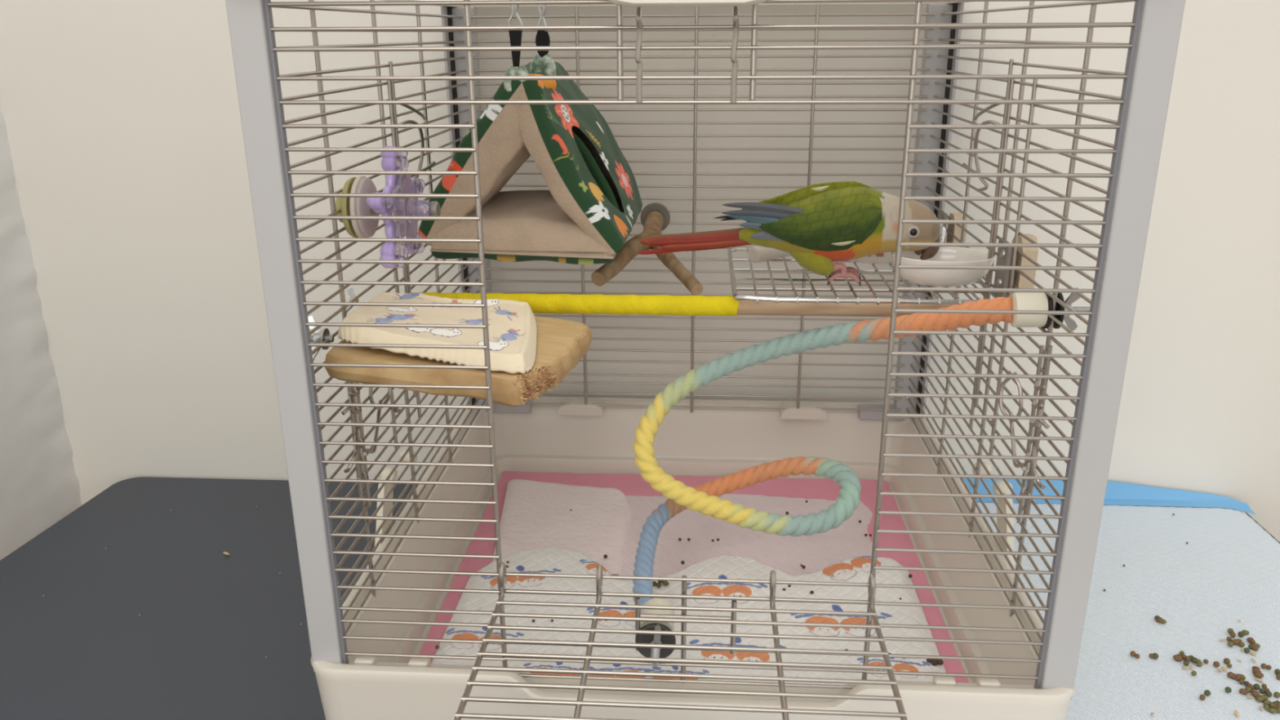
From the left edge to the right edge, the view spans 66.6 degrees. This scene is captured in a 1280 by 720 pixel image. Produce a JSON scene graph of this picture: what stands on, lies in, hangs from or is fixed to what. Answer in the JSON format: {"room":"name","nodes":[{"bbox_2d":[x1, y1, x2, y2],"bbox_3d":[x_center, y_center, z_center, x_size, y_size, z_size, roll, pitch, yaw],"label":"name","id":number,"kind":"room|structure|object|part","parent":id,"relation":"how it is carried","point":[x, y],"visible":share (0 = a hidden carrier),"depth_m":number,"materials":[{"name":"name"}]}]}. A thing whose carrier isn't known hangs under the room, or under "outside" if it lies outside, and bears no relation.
{"room":"pet bird room","nodes":[
{"label":"pet bird room","id":0,"kind":"room"},
{"bbox_2d":[0,107,82,559],"bbox_3d":[-0.767,-0.123,-0.053,0.104,2.800,2.078,1,19,4],"label":"curtain","id":1,"kind":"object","parent":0,"point":[40,486],"depth_m":1.03,"materials":[{"name":"fabric"}]},
{"bbox_2d":[0,0,1279,542],"bbox_3d":[0.058,-0.457,0.930,4.400,2.800,0.100,1,19,4],"label":"wall","id":2,"kind":"structure","parent":0,"point":[122,117],"depth_m":0.98,"materials":[{"name":"paint"}]},
{"bbox_3d":[-0.040,1.415,-0.167,4.400,0.050,3.378,1,19,4],"label":"floor","id":3,"kind":"structure","parent":0,"visible":0},
{"bbox_2d":[0,476,1279,719],"bbox_3d":[-0.025,0.629,0.861,1.280,0.786,0.724,1,19,4],"label":"desk","id":4,"kind":"object","parent":3,"relation":"on","point":[202,636],"visible":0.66,"depth_m":0.86,"materials":[{"name":"laminate"}]},
{"bbox_2d":[225,0,1185,719],"bbox_3d":[0.032,0.014,0.629,0.484,0.524,0.744,1,19,4],"label":"cage","id":5,"kind":"object","parent":4,"relation":"on","point":[1018,664],"visible":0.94,"depth_m":0.58,"materials":[{"name":"silver metal"}]},
{"bbox_3d":[-0.194,0.002,0.551,0.018,0.398,0.024,1,19,4],"label":"corner post","id":6,"kind":"part","parent":5,"relation":"part of","materials":[{"name":"grey plastic"}]},
{"bbox_3d":[-0.183,0.038,0.623,0.003,0.112,0.003,9,21,25],"label":"door rod","id":7,"kind":"part","parent":5,"relation":"part of","materials":[{"name":"silver metal"}]},
{"bbox_3d":[-0.183,0.041,0.637,0.003,0.120,0.003,9,21,25],"label":"door rod","id":8,"kind":"part","parent":5,"relation":"part of","materials":[{"name":"silver metal"}]},
{"bbox_2d":[335,146,440,268],"bbox_3d":[-0.156,-0.097,0.608,0.061,0.072,0.070,-9,21,-25],"label":"toy","id":9,"kind":"object","parent":5,"relation":"attached to","point":[391,161],"visible":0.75,"depth_m":0.60,"materials":[{"name":"purple plastic"}]},
{"bbox_3d":[-0.156,-0.094,0.581,0.010,0.013,0.017,1,19,4],"label":"purple knob","id":10,"kind":"part","parent":9,"relation":"part of","materials":[{"name":"purple plastic"}]},
{"bbox_3d":[-0.155,-0.065,0.603,0.010,0.016,0.014,1,19,4],"label":"purple knob","id":11,"kind":"part","parent":9,"relation":"part of","materials":[{"name":"purple plastic"}]},
{"bbox_3d":[-0.154,-0.123,0.602,0.010,0.017,0.012,1,19,4],"label":"purple knob","id":12,"kind":"part","parent":9,"relation":"part of","materials":[{"name":"purple plastic"}]},
{"bbox_3d":[-0.148,-0.093,0.581,0.006,0.012,0.016,1,19,4],"label":"clear knob","id":13,"kind":"part","parent":9,"relation":"part of","materials":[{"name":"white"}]},
{"bbox_3d":[-0.147,-0.065,0.602,0.006,0.015,0.014,1,19,4],"label":"clear knob","id":14,"kind":"part","parent":9,"relation":"part of","materials":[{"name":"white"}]},
{"bbox_3d":[-0.146,-0.123,0.601,0.006,0.016,0.012,1,19,4],"label":"clear knob","id":15,"kind":"part","parent":9,"relation":"part of","materials":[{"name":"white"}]},
{"bbox_3d":[-0.153,-0.076,0.636,0.010,0.016,0.014,1,19,4],"label":"purple knob","id":16,"kind":"part","parent":9,"relation":"part of","materials":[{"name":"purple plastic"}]},
{"bbox_3d":[-0.145,-0.076,0.636,0.006,0.015,0.014,1,19,4],"label":"clear knob","id":17,"kind":"part","parent":9,"relation":"part of","materials":[{"name":"white"}]},
{"bbox_3d":[-0.144,-0.112,0.636,0.006,0.012,0.016,1,19,4],"label":"clear knob","id":18,"kind":"part","parent":9,"relation":"part of","materials":[{"name":"white"}]},
{"bbox_3d":[-0.197,0.089,0.761,0.014,0.013,0.013,1,19,4],"label":"clip knob","id":19,"kind":"part","parent":5,"relation":"part of","materials":[{"name":"beige plastic"}]},
{"bbox_3d":[-0.179,0.044,0.708,0.003,0.045,0.003,9,21,25],"label":"door rod","id":20,"kind":"part","parent":5,"relation":"part of","materials":[{"name":"silver metal"}]},
{"bbox_3d":[-0.176,-0.084,0.722,0.003,0.238,0.003,9,21,25],"label":"door rod","id":21,"kind":"part","parent":5,"relation":"part of","materials":[{"name":"silver metal"}]},
{"bbox_3d":[-0.175,-0.083,0.730,0.003,0.270,0.003,-6,20,-18],"label":"door rod","id":22,"kind":"part","parent":5,"relation":"part of","materials":[{"name":"silver metal"}]},
{"bbox_3d":[-0.187,0.079,0.786,0.014,0.013,0.013,1,19,4],"label":"clip knob","id":23,"kind":"part","parent":5,"relation":"part of","materials":[{"name":"beige plastic"}]},
{"bbox_2d":[307,288,592,406],"bbox_3d":[-0.119,-0.014,0.627,0.165,0.050,0.141,1,19,4],"label":"ledge perch","id":24,"kind":"object","parent":5,"relation":"attached to","point":[561,344],"visible":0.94,"depth_m":0.57,"materials":[{"name":"brown wood"}]},
{"bbox_2d":[320,328,330,349],"bbox_3d":[-0.190,-0.013,0.589,0.002,0.013,0.013,1,19,4],"label":"washer","id":25,"kind":"object","parent":24,"relation":"in","point":[325,334],"depth_m":0.59,"materials":[{"name":"silver metal"}]},
{"bbox_2d":[337,292,537,373],"bbox_3d":[-0.124,-0.022,0.620,0.118,0.028,0.120,-1,19,-2],"label":"folded cloth","id":26,"kind":"object","parent":24,"relation":"on","point":[512,324],"visible":0.94,"depth_m":0.60,"materials":[{"name":"beige fabric"}]},
{"bbox_3d":[-0.162,-0.137,0.964,0.020,0.398,0.016,1,19,4],"label":"corner post","id":27,"kind":"part","parent":5,"relation":"part of","materials":[{"name":"grey plastic"}]},
{"bbox_2d":[417,4,642,264],"bbox_3d":[-0.084,-0.185,0.769,0.164,0.191,0.161,1,19,4],"label":"tent","id":28,"kind":"object","parent":5,"relation":"hanging from","point":[592,204],"visible":0.9,"depth_m":0.72,"materials":[{"name":"green fabric"}]},
{"bbox_3d":[-0.121,-0.170,0.774,0.088,0.127,0.155,1,19,4],"label":"panel","id":29,"kind":"part","parent":28,"relation":"part of","materials":[{"name":"beige fabric"}]},
{"bbox_3d":[-0.083,-0.100,0.798,0.145,0.010,0.160,1,19,4],"label":"floor panel","id":30,"kind":"part","parent":28,"relation":"part of","materials":[{"name":"green fabric"}]},
{"bbox_2d":[431,190,624,252],"bbox_3d":[-0.084,-0.120,0.791,0.140,0.031,0.160,1,19,4],"label":"cushion","id":31,"kind":"object","parent":28,"relation":"on","point":[515,220],"depth_m":0.72,"materials":[{"name":"beige fabric"}]},
{"bbox_3d":[-0.043,-0.166,0.773,0.081,0.131,0.160,1,19,4],"label":"panel","id":32,"kind":"part","parent":28,"relation":"part of","materials":[{"name":"green fabric"}]},
{"bbox_3d":[-0.039,-0.142,0.746,0.048,0.073,0.048,1,19,4],"label":"window trim","id":33,"kind":"part","parent":28,"relation":"part of","materials":[{"name":"green"}]},
{"bbox_2d":[591,202,702,295],"bbox_3d":[0.010,-0.102,0.872,0.093,0.053,0.150,1,19,4],"label":"forked perch","id":34,"kind":"object","parent":5,"relation":"attached to","point":[655,216],"visible":0.8,"depth_m":0.84,"materials":[{"name":"brown wood"}]},
{"bbox_2d":[640,202,670,231],"bbox_3d":[0.015,-0.137,0.937,0.028,0.028,0.004,1,19,4],"label":"washer","id":35,"kind":"object","parent":34,"relation":"in","point":[659,209],"depth_m":0.93,"materials":[{"name":"grey metal"}]},
{"bbox_3d":[0.039,-0.265,0.674,0.476,0.026,0.481,1,19,4],"label":"roof frame","id":36,"kind":"part","parent":5,"relation":"part of","materials":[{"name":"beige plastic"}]},
{"bbox_3d":[0.018,0.178,0.441,0.219,0.017,0.282,1,19,4],"label":"door","id":37,"kind":"part","parent":5,"relation":"part of","materials":[{"name":"silver metal"}]},
{"bbox_2d":[409,292,954,316],"bbox_3d":[0.043,-0.039,0.696,0.440,0.015,0.015,1,19,4],"label":"perch","id":38,"kind":"object","parent":5,"relation":"in","point":[559,304],"visible":0.62,"depth_m":0.69,"materials":[{"name":"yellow wood"}]},
{"bbox_2d":[311,395,1075,719],"bbox_3d":[0.041,0.166,0.821,0.467,0.114,0.476,1,19,4],"label":"tray","id":39,"kind":"object","parent":5,"relation":"on","point":[363,677],"depth_m":0.75,"materials":[{"name":"beige plastic"}]},
{"bbox_2d":[418,471,968,683],"bbox_3d":[0.043,0.179,0.834,0.398,0.015,0.378,1,19,4],"label":"pad","id":40,"kind":"object","parent":39,"relation":"on","point":[610,512],"visible":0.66,"depth_m":0.90,"materials":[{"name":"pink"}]},
{"bbox_2d":[431,546,946,684],"bbox_3d":[0.036,0.201,0.747,0.372,0.012,0.232,1,19,4],"label":"paper towel","id":41,"kind":"object","parent":40,"relation":"on","point":[548,560],"visible":0.41,"depth_m":0.76,"materials":[{"name":"paper"}]},
{"bbox_2d":[656,582,661,587],"bbox_3d":[0.015,0.184,0.795,0.004,0.004,0.004,10,21,27],"label":"bit","id":42,"kind":"object","parent":41,"relation":"on","point":[658,584],"visible":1,"depth_m":0.79,"materials":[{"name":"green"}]},
{"bbox_2d":[662,580,669,586],"bbox_3d":[0.021,0.183,0.798,0.006,0.004,0.004,16,24,39],"label":"bit","id":43,"kind":"object","parent":41,"relation":"on","point":[665,583],"visible":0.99,"depth_m":0.80,"materials":[{"name":"green food"}]},
{"bbox_2d":[926,658,933,663],"bbox_3d":[0.210,0.217,0.703,0.007,0.004,0.005,4,19,13],"label":"dark pellet","id":44,"kind":"object","parent":41,"relation":"on","point":[929,660],"visible":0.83,"depth_m":0.70,"materials":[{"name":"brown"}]},
{"bbox_2d":[930,659,938,666],"bbox_3d":[0.212,0.217,0.701,0.007,0.005,0.004,-16,24,-39],"label":"dark pellet","id":45,"kind":"object","parent":41,"relation":"on","point":[935,662],"visible":0.86,"depth_m":0.70,"materials":[{"name":"brown food"}]},
{"bbox_2d":[937,659,943,665],"bbox_3d":[0.215,0.217,0.702,0.005,0.004,0.007,-11,22,-30],"label":"dark pellet","id":46,"kind":"object","parent":41,"relation":"on","point":[940,661],"visible":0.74,"depth_m":0.70,"materials":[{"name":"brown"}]},
{"bbox_2d":[632,287,1089,664],"bbox_3d":[0.104,0.048,0.679,0.288,0.229,0.220,-7,20,-18],"label":"rope perch","id":47,"kind":"object","parent":5,"relation":"attached to","point":[704,499],"visible":0.88,"depth_m":0.72,"materials":[{"name":"fabric"}]},
{"bbox_2d":[635,622,675,657],"bbox_3d":[0.009,0.168,0.582,0.024,0.024,0.004,1,19,4],"label":"washer","id":48,"kind":"object","parent":47,"relation":"in","point":[640,638],"depth_m":0.58,"materials":[{"name":"grey rubber"}]},
{"bbox_2d":[1043,292,1053,328],"bbox_3d":[0.249,-0.031,0.598,0.003,0.023,0.023,2,19,7],"label":"washer","id":49,"kind":"object","parent":47,"relation":"in","point":[1048,305],"depth_m":0.59,"materials":[{"name":"black rubber"}]},
{"bbox_2d":[1053,292,1064,328],"bbox_3d":[0.256,-0.031,0.597,0.004,0.023,0.023,2,19,7],"label":"washer","id":50,"kind":"object","parent":47,"relation":"in","point":[1059,307],"depth_m":0.59,"materials":[{"name":"black rubber"}]},
{"bbox_2d":[727,209,1038,305],"bbox_3d":[0.170,-0.085,0.755,0.201,0.061,0.204,1,19,4],"label":"shelf","id":51,"kind":"object","parent":5,"relation":"attached to","point":[1004,256],"visible":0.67,"depth_m":0.68,"materials":[{"name":"silver metal"}]},
{"bbox_2d":[748,245,791,262],"bbox_3d":[0.111,-0.088,0.783,0.053,0.013,0.013,-13,23,-34],"label":"stick","id":52,"kind":"object","parent":51,"relation":"on","point":[756,254],"visible":0.7,"depth_m":0.77,"materials":[{"name":"beige wood"}]},
{"bbox_2d":[635,181,940,286],"bbox_3d":[0.109,-0.092,0.709,0.219,0.075,0.056,-2,19,-5],"label":"parrot","id":53,"kind":"object","parent":51,"relation":"on","point":[819,225],"visible":0.99,"depth_m":0.70,"materials":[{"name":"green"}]},
{"bbox_3d":[0.161,-0.067,0.745,0.185,0.004,0.168,1,19,4],"label":"rack frame","id":54,"kind":"part","parent":51,"relation":"part of","materials":[{"name":"silver metal"}]},
{"bbox_2d":[848,252,892,264],"bbox_3d":[0.186,-0.089,0.774,0.068,0.020,0.048,1,19,4],"label":"bowl","id":55,"kind":"object","parent":51,"relation":"on","point":[882,258],"visible":0.2,"depth_m":0.76,"materials":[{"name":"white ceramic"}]},
{"bbox_2d":[938,223,946,242],"bbox_3d":[0.233,-0.099,0.763,0.011,0.019,0.010,1,19,4],"label":"clip","id":56,"kind":"object","parent":51,"relation":"attached to","point":[943,230],"visible":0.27,"depth_m":0.76,"materials":[{"name":"white metal"}]},
{"bbox_3d":[0.258,-0.105,0.837,0.003,0.046,0.022,1,19,4],"label":"bracket plate","id":57,"kind":"part","parent":51,"relation":"part of","materials":[{"name":"silver metal"}]},
{"bbox_2d":[890,246,995,286],"bbox_3d":[0.219,-0.067,0.708,0.073,0.020,0.054,1,19,4],"label":"bowl","id":58,"kind":"object","parent":51,"relation":"on","point":[945,255],"visible":0.84,"depth_m":0.69,"materials":[{"name":"white ceramic"}]},
{"bbox_3d":[0.246,-0.061,0.663,0.003,0.040,0.022,1,19,4],"label":"bracket plate","id":59,"kind":"part","parent":51,"relation":"part of","materials":[{"name":"silver metal"}]},
{"bbox_3d":[0.270,-0.130,0.937,0.020,0.398,0.016,1,19,4],"label":"corner post","id":60,"kind":"part","parent":5,"relation":"part of","materials":[{"name":"grey plastic"}]},
{"bbox_3d":[0.266,0.086,0.758,0.014,0.013,0.013,1,19,4],"label":"clip knob","id":61,"kind":"part","parent":5,"relation":"part of","materials":[{"name":"beige plastic"}]},
{"bbox_3d":[0.253,-0.076,0.703,0.003,0.270,0.003,9,21,25],"label":"door rod","id":62,"kind":"part","parent":5,"relation":"part of","materials":[{"name":"silver metal"}]},
{"bbox_3d":[0.252,-0.077,0.696,0.003,0.238,0.003,-6,20,-18],"label":"door rod","id":63,"kind":"part","parent":5,"relation":"part of","materials":[{"name":"silver metal"}]},
{"bbox_3d":[0.272,0.097,0.732,0.014,0.013,0.013,1,19,4],"label":"clip knob","id":64,"kind":"part","parent":5,"relation":"part of","materials":[{"name":"beige plastic"}]},
{"bbox_3d":[0.249,-0.054,0.653,0.003,0.260,0.003,9,21,25],"label":"door rod","id":65,"kind":"part","parent":5,"relation":"part of","materials":[{"name":"silver metal"}]},
{"bbox_3d":[0.244,0.048,0.611,0.003,0.120,0.003,-6,20,-18],"label":"door rod","id":66,"kind":"part","parent":5,"relation":"part of","materials":[{"name":"silver metal"}]},
{"bbox_3d":[0.244,0.045,0.596,0.003,0.112,0.003,-6,20,-18],"label":"door rod","id":67,"kind":"part","parent":5,"relation":"part of","materials":[{"name":"silver metal"}]},
{"bbox_3d":[0.246,0.008,0.524,0.018,0.398,0.024,1,19,4],"label":"corner post","id":68,"kind":"part","parent":5,"relation":"part of","materials":[{"name":"grey plastic"}]},
{"bbox_2d":[963,478,1279,719],"bbox_3d":[0.335,0.277,0.719,0.562,0.075,0.725,1,19,4],"label":"pad","id":69,"kind":"object","parent":4,"relation":"on","point":[1228,571],"visible":0.34,"depth_m":0.85,"materials":[{"name":"white"}]},
{"bbox_2d":[1129,650,1136,656],"bbox_3d":[0.395,0.235,0.780,0.004,0.004,0.004,-18,25,-42],"label":"food pellet","id":70,"kind":"object","parent":69,"relation":"on","point":[1132,653],"visible":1,"depth_m":0.78,"materials":[{"name":"brown food"}]},
{"bbox_2d":[1134,653,1139,658],"bbox_3d":[0.397,0.236,0.778,0.004,0.004,0.004,-13,22,-33],"label":"food pellet","id":71,"kind":"object","parent":69,"relation":"on","point":[1136,655],"visible":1,"depth_m":0.78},
{"bbox_2d":[1152,653,1158,658],"bbox_3d":[0.411,0.236,0.777,0.005,0.004,0.005,-10,21,-26],"label":"food pellet","id":72,"kind":"object","parent":69,"relation":"on","point":[1155,655],"visible":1,"depth_m":0.78,"materials":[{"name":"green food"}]},
{"bbox_2d":[1155,617,1163,622],"bbox_3d":[0.440,0.220,0.825,0.005,0.005,0.007,-8,20,-22],"label":"food pellet","id":73,"kind":"object","parent":69,"relation":"on","point":[1159,620],"visible":1,"depth_m":0.82,"materials":[{"name":"brown food"}]},
{"bbox_2d":[1173,654,1182,661],"bbox_3d":[0.427,0.237,0.774,0.007,0.004,0.005,15,24,38],"label":"food pellet","id":74,"kind":"object","parent":69,"relation":"on","point":[1177,658],"visible":1,"depth_m":0.77,"materials":[{"name":"brown food"}]},
{"bbox_2d":[1183,660,1189,666],"bbox_3d":[0.431,0.239,0.768,0.004,0.004,0.004,16,24,39],"label":"food pellet","id":75,"kind":"object","parent":69,"relation":"on","point":[1186,663],"visible":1,"depth_m":0.77,"materials":[{"name":"green food"}]},
{"bbox_2d":[1184,656,1191,662],"bbox_3d":[0.435,0.237,0.773,0.004,0.004,0.004,0,19,0],"label":"food pellet","id":76,"kind":"object","parent":69,"relation":"on","point":[1187,658],"visible":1,"depth_m":0.77,"materials":[{"name":"brown food"}]},
{"bbox_2d":[1191,671,1196,675],"bbox_3d":[0.430,0.243,0.757,0.004,0.004,0.004,5,19,15],"label":"food pellet","id":77,"kind":"object","parent":69,"relation":"on","point":[1193,673],"visible":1,"depth_m":0.76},
{"bbox_2d":[1191,657,1197,663],"bbox_3d":[0.439,0.238,0.771,0.005,0.005,0.005,8,20,22],"label":"food pellet","id":78,"kind":"object","parent":69,"relation":"on","point":[1193,660],"visible":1,"depth_m":0.77,"materials":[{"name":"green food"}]},
{"bbox_2d":[1196,661,1202,666],"bbox_3d":[0.441,0.239,0.767,0.004,0.004,0.004,-1,19,-1],"label":"food pellet","id":79,"kind":"object","parent":69,"relation":"on","point":[1199,664],"visible":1,"depth_m":0.77,"materials":[{"name":"green food"}]},
{"bbox_2d":[1199,694,1205,700],"bbox_3d":[0.421,0.252,0.729,0.004,0.004,0.004,-12,22,-31],"label":"food pellet","id":80,"kind":"object","parent":69,"relation":"on","point":[1202,697],"visible":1,"depth_m":0.73,"materials":[{"name":"brown food"}]},
{"bbox_2d":[1204,689,1210,696],"bbox_3d":[0.427,0.251,0.734,0.004,0.004,0.004,8,20,24],"label":"food pellet","id":81,"kind":"object","parent":69,"relation":"on","point":[1206,692],"visible":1,"depth_m":0.73,"materials":[{"name":"green food"}]},
{"bbox_2d":[1213,661,1219,666],"bbox_3d":[0.454,0.239,0.767,0.005,0.004,0.005,4,19,12],"label":"food pellet","id":82,"kind":"object","parent":69,"relation":"on","point":[1215,664],"visible":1,"depth_m":0.77,"materials":[{"name":"brown food"}]},
{"bbox_2d":[1223,657,1230,664],"bbox_3d":[0.464,0.238,0.770,0.005,0.005,0.005,14,23,36],"label":"food pellet","id":83,"kind":"object","parent":69,"relation":"on","point":[1226,660],"visible":1,"depth_m":0.77,"materials":[{"name":"brown food"}]},
{"bbox_2d":[1225,686,1231,693],"bbox_3d":[0.445,0.249,0.737,0.004,0.004,0.004,10,21,29],"label":"food pellet","id":84,"kind":"object","parent":69,"relation":"on","point":[1228,690],"visible":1,"depth_m":0.74,"materials":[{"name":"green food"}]},
{"bbox_2d":[1226,671,1234,678],"bbox_3d":[0.457,0.244,0.754,0.005,0.005,0.005,-3,19,-8],"label":"food pellet","id":85,"kind":"object","parent":69,"relation":"on","point":[1229,674],"visible":1,"depth_m":0.75,"materials":[{"name":"brown food"}]},
{"bbox_2d":[1227,641,1233,647],"bbox_3d":[0.480,0.231,0.792,0.004,0.004,0.004,8,20,23],"label":"food pellet","id":86,"kind":"object","parent":69,"relation":"on","point":[1230,644],"visible":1,"depth_m":0.79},
{"bbox_2d":[1227,628,1233,633],"bbox_3d":[0.490,0.225,0.809,0.004,0.004,0.004,17,25,42],"label":"food pellet","id":87,"kind":"object","parent":69,"relation":"on","point":[1229,630],"visible":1,"depth_m":0.81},
{"bbox_2d":[1230,631,1235,637],"bbox_3d":[0.489,0.227,0.805,0.004,0.004,0.006,9,21,25],"label":"food pellet","id":88,"kind":"object","parent":69,"relation":"on","point":[1233,634],"visible":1,"depth_m":0.80,"materials":[{"name":"brown food"}]},
{"bbox_2d":[1231,639,1239,644],"bbox_3d":[0.485,0.230,0.794,0.007,0.005,0.004,10,21,28],"label":"food pellet","id":89,"kind":"object","parent":69,"relation":"on","point":[1235,642],"visible":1,"depth_m":0.79,"materials":[{"name":"brown food"}]},
{"bbox_2d":[1234,710,1239,717],"bbox_3d":[0.436,0.258,0.712,0.003,0.002,0.006,8,20,22],"label":"husk","id":90,"kind":"object","parent":69,"relation":"on","point":[1236,712],"visible":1,"depth_m":0.71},
{"bbox_2d":[1235,673,1241,680],"bbox_3d":[0.461,0.245,0.751,0.004,0.004,0.006,10,21,28],"label":"food pellet","id":91,"kind":"object","parent":69,"relation":"on","point":[1238,677],"visible":1,"depth_m":0.75,"materials":[{"name":"brown food"}]},
{"bbox_2d":[1237,631,1244,637],"bbox_3d":[0.496,0.226,0.805,0.005,0.005,0.005,-6,19,-15],"label":"food pellet","id":92,"kind":"object","parent":69,"relation":"on","point":[1240,633],"visible":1,"depth_m":0.80,"materials":[{"name":"green food"}]},
{"bbox_2d":[1239,641,1244,647],"bbox_3d":[0.489,0.231,0.792,0.004,0.004,0.004,12,22,33],"label":"food pellet","id":93,"kind":"object","parent":69,"relation":"on","point":[1242,644],"visible":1,"depth_m":0.79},
{"bbox_2d":[1239,679,1244,684],"bbox_3d":[0.461,0.246,0.747,0.004,0.004,0.004,0,19,0],"label":"food pellet","id":94,"kind":"object","parent":69,"relation":"on","point":[1241,681],"visible":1,"depth_m":0.74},
{"bbox_2d":[1239,688,1245,694],"bbox_3d":[0.455,0.250,0.735,0.004,0.004,0.004,6,20,19],"label":"food pellet","id":95,"kind":"object","parent":69,"relation":"on","point":[1242,691],"visible":1,"depth_m":0.73,"materials":[{"name":"brown food"}]},
{"bbox_2d":[1244,647,1249,653],"bbox_3d":[0.488,0.234,0.784,0.004,0.004,0.004,2,19,6],"label":"food pellet","id":96,"kind":"object","parent":69,"relation":"on","point":[1246,650],"visible":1,"depth_m":0.78,"materials":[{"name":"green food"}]},
{"bbox_2d":[1244,686,1251,693],"bbox_3d":[0.460,0.249,0.737,0.004,0.004,0.004,5,19,15],"label":"food pellet","id":97,"kind":"object","parent":69,"relation":"on","point":[1248,689],"visible":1,"depth_m":0.74,"materials":[{"name":"food"}]},
{"bbox_2d":[1246,683,1253,689],"bbox_3d":[0.464,0.248,0.741,0.004,0.004,0.006,-6,19,-15],"label":"food pellet","id":98,"kind":"object","parent":69,"relation":"on","point":[1249,685],"visible":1,"depth_m":0.74,"materials":[{"name":"brown food"}]},
{"bbox_2d":[1248,639,1255,644],"bbox_3d":[0.499,0.230,0.794,0.004,0.004,0.004,9,20,25],"label":"food pellet","id":99,"kind":"object","parent":69,"relation":"on","point":[1251,641],"visible":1,"depth_m":0.79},
{"bbox_2d":[1250,689,1259,697],"bbox_3d":[0.462,0.251,0.732,0.005,0.004,0.007,-8,20,-22],"label":"food pellet","id":100,"kind":"object","parent":69,"relation":"on","point":[1254,693],"visible":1,"depth_m":0.73,"materials":[{"name":"brown food"}]},
{"bbox_2d":[1251,644,1258,651],"bbox_3d":[0.496,0.233,0.787,0.004,0.004,0.006,-10,21,-27],"label":"food pellet","id":101,"kind":"object","parent":69,"relation":"on","point":[1254,647],"visible":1,"depth_m":0.79,"materials":[{"name":"brown food"}]},
{"bbox_2d":[1251,643,1260,648],"bbox_3d":[0.499,0.232,0.790,0.006,0.004,0.004,10,21,27],"label":"food pellet","id":102,"kind":"object","parent":69,"relation":"on","point":[1257,645],"visible":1,"depth_m":0.79,"materials":[{"name":"brown food"}]},
{"bbox_2d":[1253,684,1260,689],"bbox_3d":[0.468,0.248,0.740,0.004,0.005,0.005,10,21,28],"label":"food pellet","id":103,"kind":"object","parent":69,"relation":"on","point":[1256,686],"visible":1,"depth_m":0.74,"materials":[{"name":"green food"}]},
{"bbox_2d":[1252,668,1261,673],"bbox_3d":[0.479,0.242,0.758,0.006,0.004,0.004,3,19,9],"label":"food pellet","id":104,"kind":"object","parent":69,"relation":"on","point":[1255,670],"visible":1,"depth_m":0.76,"materials":[{"name":"brown food"}]},
{"bbox_2d":[1253,671,1263,678],"bbox_3d":[0.478,0.244,0.754,0.007,0.004,0.004,3,19,10],"label":"food pellet","id":105,"kind":"object","parent":69,"relation":"on","point":[1257,674],"visible":1,"depth_m":0.75,"materials":[{"name":"brown food"}]},
{"bbox_2d":[1256,695,1265,702],"bbox_3d":[0.463,0.253,0.727,0.007,0.004,0.004,-9,20,-24],"label":"food pellet","id":106,"kind":"object","parent":69,"relation":"on","point":[1260,699],"visible":1,"depth_m":0.72,"materials":[{"name":"food"}]},
{"bbox_2d":[1259,688,1265,693],"bbox_3d":[0.470,0.250,0.736,0.004,0.004,0.004,-5,19,-13],"label":"food pellet","id":107,"kind":"object","parent":69,"relation":"on","point":[1261,690],"visible":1,"depth_m":0.73,"materials":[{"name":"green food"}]},
{"bbox_2d":[1261,663,1266,668],"bbox_3d":[0.489,0.240,0.765,0.004,0.004,0.004,12,22,33],"label":"food pellet","id":108,"kind":"object","parent":69,"relation":"on","point":[1263,665],"visible":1,"depth_m":0.76,"materials":[{"name":"brown food"}]},
{"bbox_2d":[1263,704,1269,710],"bbox_3d":[0.462,0.256,0.719,0.004,0.004,0.005,2,19,6],"label":"food pellet","id":109,"kind":"object","parent":69,"relation":"on","point":[1266,707],"visible":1,"depth_m":0.72,"materials":[{"name":"green food"}]},
{"bbox_2d":[1263,699,1271,705],"bbox_3d":[0.465,0.254,0.723,0.006,0.004,0.004,-5,19,-14],"label":"food pellet","id":110,"kind":"object","parent":69,"relation":"on","point":[1265,702],"visible":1,"depth_m":0.72,"materials":[{"name":"food"}]},
{"bbox_2d":[1265,690,1271,697],"bbox_3d":[0.472,0.251,0.732,0.004,0.004,0.004,-13,22,-33],"label":"food pellet","id":111,"kind":"object","parent":69,"relation":"on","point":[1268,694],"visible":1,"depth_m":0.73,"materials":[{"name":"green food"}]},
{"bbox_2d":[1268,707,1277,713],"bbox_3d":[0.464,0.257,0.715,0.006,0.004,0.004,10,21,28],"label":"food pellet","id":112,"kind":"object","parent":69,"relation":"on","point":[1273,710],"visible":1,"depth_m":0.71,"materials":[{"name":"green food"}]},
{"bbox_2d":[1273,691,1279,697],"bbox_3d":[0.478,0.251,0.731,0.004,0.004,0.004,1,19,4],"label":"food pellet","id":113,"kind":"object","parent":69,"relation":"on","point":[1276,694],"visible":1,"depth_m":0.73,"materials":[{"name":"green food"}]},
{"bbox_2d":[1274,669,1279,674],"bbox_3d":[0.496,0.242,0.757,0.004,0.004,0.004,9,21,27],"label":"food pellet","id":114,"kind":"object","parent":69,"relation":"on","point":[1276,671],"visible":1,"depth_m":0.76,"materials":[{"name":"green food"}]}
]}

